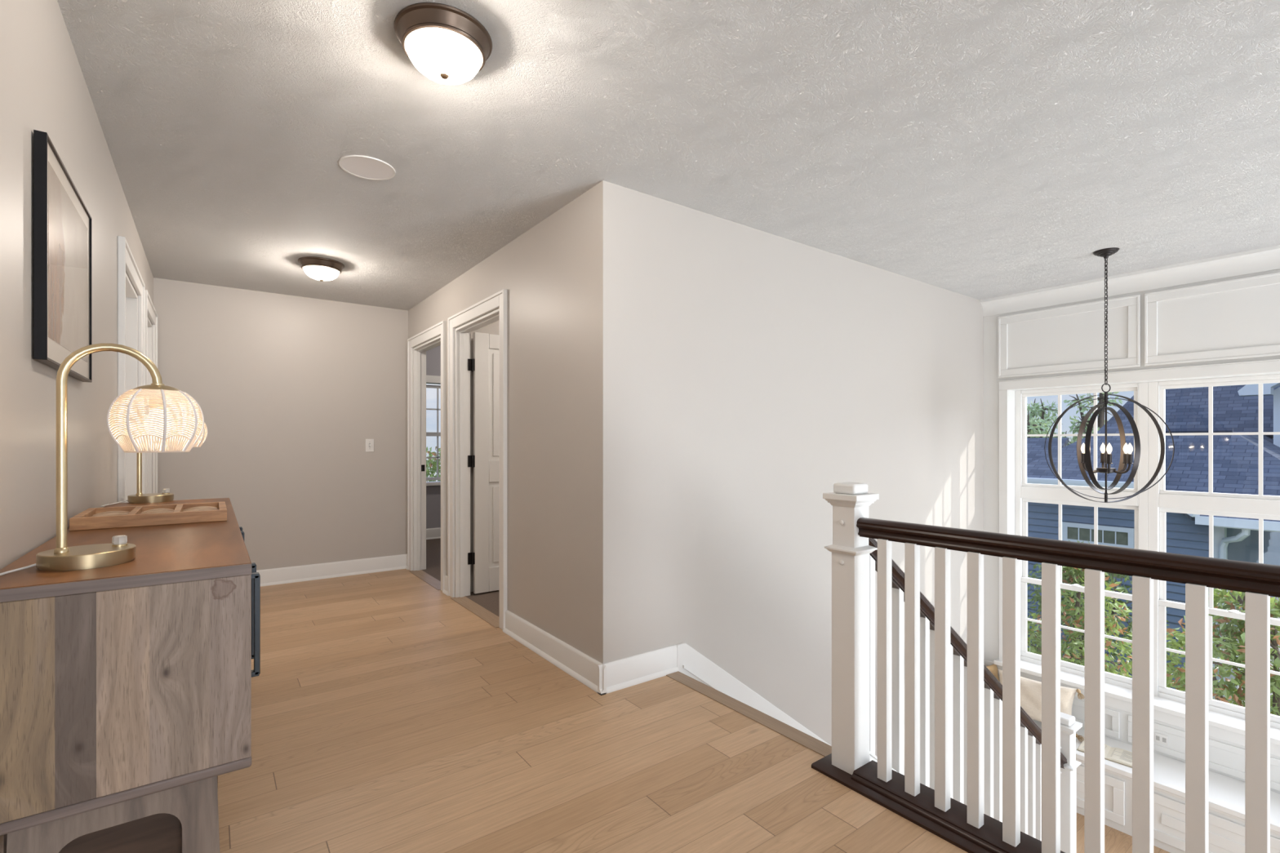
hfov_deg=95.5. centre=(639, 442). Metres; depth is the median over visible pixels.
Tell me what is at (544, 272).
wall
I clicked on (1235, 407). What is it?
house
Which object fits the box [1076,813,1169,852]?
floor
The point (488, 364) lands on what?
door
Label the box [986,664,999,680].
cushion
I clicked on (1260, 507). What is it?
window
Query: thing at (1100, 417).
pine tree
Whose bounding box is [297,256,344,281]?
flush light
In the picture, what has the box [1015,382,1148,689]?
window
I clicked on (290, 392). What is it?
wall
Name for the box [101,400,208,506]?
table lamp
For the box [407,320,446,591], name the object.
door frame
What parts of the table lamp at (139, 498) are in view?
cord, arched post, knob, lamp shade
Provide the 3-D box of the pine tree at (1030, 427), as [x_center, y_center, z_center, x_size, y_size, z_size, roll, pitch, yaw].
[17.047,2.833,25.739,4.715,8.462,4.434,0,0,23]
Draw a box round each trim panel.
[998,294,1140,377]
[1144,271,1279,366]
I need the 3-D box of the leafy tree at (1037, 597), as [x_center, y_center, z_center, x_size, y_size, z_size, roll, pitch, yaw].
[6.769,2.960,8.712,1.669,2.968,1.797,0,0,-36]
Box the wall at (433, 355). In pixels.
[426,345,440,528]
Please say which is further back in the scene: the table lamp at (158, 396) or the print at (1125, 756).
the print at (1125, 756)
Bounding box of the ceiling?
[57,0,1279,310]
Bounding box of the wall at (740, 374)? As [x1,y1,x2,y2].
[590,180,983,775]
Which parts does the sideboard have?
panel, trestle leg, panel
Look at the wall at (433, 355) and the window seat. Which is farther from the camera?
the wall at (433, 355)
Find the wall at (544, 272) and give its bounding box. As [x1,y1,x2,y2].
[408,189,590,656]
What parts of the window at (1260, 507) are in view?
sash, sash, transom sash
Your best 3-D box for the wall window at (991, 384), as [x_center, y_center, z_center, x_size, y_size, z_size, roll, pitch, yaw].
[5.016,1.470,2.609,0.290,5.440,6.435,0,0,-36]
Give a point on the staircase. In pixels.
(871, 757)
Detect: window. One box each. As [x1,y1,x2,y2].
[426,375,440,485]
[979,244,1279,756]
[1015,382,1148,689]
[1147,373,1279,729]
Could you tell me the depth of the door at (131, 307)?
3.42 m
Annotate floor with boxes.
[217,537,967,852]
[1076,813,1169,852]
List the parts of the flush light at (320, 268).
lamp shade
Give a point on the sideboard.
(126, 688)
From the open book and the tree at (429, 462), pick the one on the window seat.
the open book
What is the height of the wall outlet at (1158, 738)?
0.070 m
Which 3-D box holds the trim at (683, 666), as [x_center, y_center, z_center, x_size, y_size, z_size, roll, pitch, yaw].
[0.914,1.809,3.550,1.710,1.283,0.012,0,0,-36]
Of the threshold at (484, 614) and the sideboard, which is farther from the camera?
the threshold at (484, 614)
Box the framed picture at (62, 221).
[33,129,92,382]
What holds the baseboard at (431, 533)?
attached to the wall at (433, 355)
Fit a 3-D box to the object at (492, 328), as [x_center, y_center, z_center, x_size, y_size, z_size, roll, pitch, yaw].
[0.119,-0.030,5.745,3.780,2.440,0.100,0,0,-36]
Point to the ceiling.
(979, 149)
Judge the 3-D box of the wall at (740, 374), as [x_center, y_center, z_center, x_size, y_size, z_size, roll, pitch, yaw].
[1.436,1.470,4.035,4.094,5.440,0.114,0,0,-36]
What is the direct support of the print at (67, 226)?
attached to the framed picture at (62, 221)
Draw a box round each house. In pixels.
[1026,382,1279,703]
[1026,437,1069,463]
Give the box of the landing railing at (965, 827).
[811,482,1279,852]
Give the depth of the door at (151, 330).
4.29 m
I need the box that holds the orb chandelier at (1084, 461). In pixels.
[1044,247,1174,502]
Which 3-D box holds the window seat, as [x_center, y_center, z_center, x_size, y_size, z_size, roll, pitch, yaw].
[4.692,2.462,2.481,0.479,0.442,6.215,0,0,-36]
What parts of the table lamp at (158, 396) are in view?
cord, arched post, knob, lamp shade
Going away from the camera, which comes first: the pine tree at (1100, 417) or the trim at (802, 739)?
the trim at (802, 739)
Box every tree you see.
[426,446,440,481]
[1026,398,1070,444]
[1026,409,1067,445]
[1026,540,1168,670]
[1053,391,1122,444]
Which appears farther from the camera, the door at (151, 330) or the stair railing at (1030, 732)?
the door at (151, 330)
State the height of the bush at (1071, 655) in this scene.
3.368 m
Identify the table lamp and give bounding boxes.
[0,343,204,575]
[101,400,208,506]
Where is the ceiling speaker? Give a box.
[338,155,395,180]
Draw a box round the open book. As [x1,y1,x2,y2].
[1076,741,1132,768]
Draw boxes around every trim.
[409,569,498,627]
[666,671,831,756]
[682,665,727,695]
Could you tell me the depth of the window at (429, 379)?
7.20 m
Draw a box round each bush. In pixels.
[1026,565,1132,677]
[1166,587,1279,715]
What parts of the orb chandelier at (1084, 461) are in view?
arm, stem, chain, arm, arm, arm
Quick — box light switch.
[365,439,373,452]
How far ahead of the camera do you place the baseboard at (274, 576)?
5.11 m
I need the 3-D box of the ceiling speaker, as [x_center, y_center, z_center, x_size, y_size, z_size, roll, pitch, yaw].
[-1.240,-1.248,2.646,0.236,0.005,0.236,0,0,-36]
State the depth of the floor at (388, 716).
2.20 m
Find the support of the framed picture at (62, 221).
attached to the wall at (43, 87)
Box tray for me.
[69,501,226,530]
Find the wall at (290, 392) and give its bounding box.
[153,277,408,570]
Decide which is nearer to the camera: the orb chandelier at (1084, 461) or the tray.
the tray
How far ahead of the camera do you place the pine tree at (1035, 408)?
28.66 m
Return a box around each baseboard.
[256,554,407,586]
[405,555,606,695]
[426,527,440,539]
[597,642,831,746]
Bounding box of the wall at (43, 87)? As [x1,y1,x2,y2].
[0,0,153,852]
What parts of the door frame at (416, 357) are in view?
strike plate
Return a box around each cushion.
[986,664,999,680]
[998,669,1084,742]
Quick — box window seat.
[1033,720,1279,852]
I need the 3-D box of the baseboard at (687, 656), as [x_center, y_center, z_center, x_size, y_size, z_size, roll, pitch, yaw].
[1.407,1.871,3.924,3.974,1.625,0.030,0,0,-36]
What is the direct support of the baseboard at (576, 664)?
attached to the wall at (544, 272)
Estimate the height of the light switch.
0.117 m
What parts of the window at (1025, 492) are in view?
sash, transom sash, sash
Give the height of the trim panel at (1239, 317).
0.530 m
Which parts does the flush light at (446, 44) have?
lamp shade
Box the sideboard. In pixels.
[0,497,260,852]
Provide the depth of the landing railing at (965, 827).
1.67 m
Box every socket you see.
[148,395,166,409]
[1155,735,1165,742]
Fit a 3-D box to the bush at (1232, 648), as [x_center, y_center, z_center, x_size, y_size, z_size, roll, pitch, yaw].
[5.260,2.778,4.719,1.185,3.335,1.930,0,0,-36]
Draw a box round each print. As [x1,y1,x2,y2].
[48,160,87,362]
[1110,750,1132,762]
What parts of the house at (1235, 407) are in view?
pane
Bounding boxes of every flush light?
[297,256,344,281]
[394,2,492,84]
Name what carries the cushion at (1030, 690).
on the window seat
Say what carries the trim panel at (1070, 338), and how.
attached to the wall window at (991, 384)
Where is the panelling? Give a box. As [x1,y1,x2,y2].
[998,674,1279,793]
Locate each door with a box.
[117,235,145,502]
[145,289,157,493]
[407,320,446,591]
[447,288,506,631]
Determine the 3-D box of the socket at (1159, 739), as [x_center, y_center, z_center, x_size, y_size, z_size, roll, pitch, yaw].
[3.737,2.130,4.169,0.002,0.030,0.055,0,0,-36]
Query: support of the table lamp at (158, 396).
on the sideboard
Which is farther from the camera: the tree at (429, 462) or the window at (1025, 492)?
the tree at (429, 462)
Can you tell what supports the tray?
on the sideboard
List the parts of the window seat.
cabinet door, seat moulding, cabinet door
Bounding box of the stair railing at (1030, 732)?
[868,537,1082,852]
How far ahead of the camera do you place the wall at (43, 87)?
1.49 m
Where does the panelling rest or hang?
attached to the wall window at (991, 384)
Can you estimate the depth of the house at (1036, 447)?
13.69 m
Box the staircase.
[869,755,877,762]
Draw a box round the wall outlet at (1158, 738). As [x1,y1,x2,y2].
[1154,732,1168,746]
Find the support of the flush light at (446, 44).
attached to the ceiling

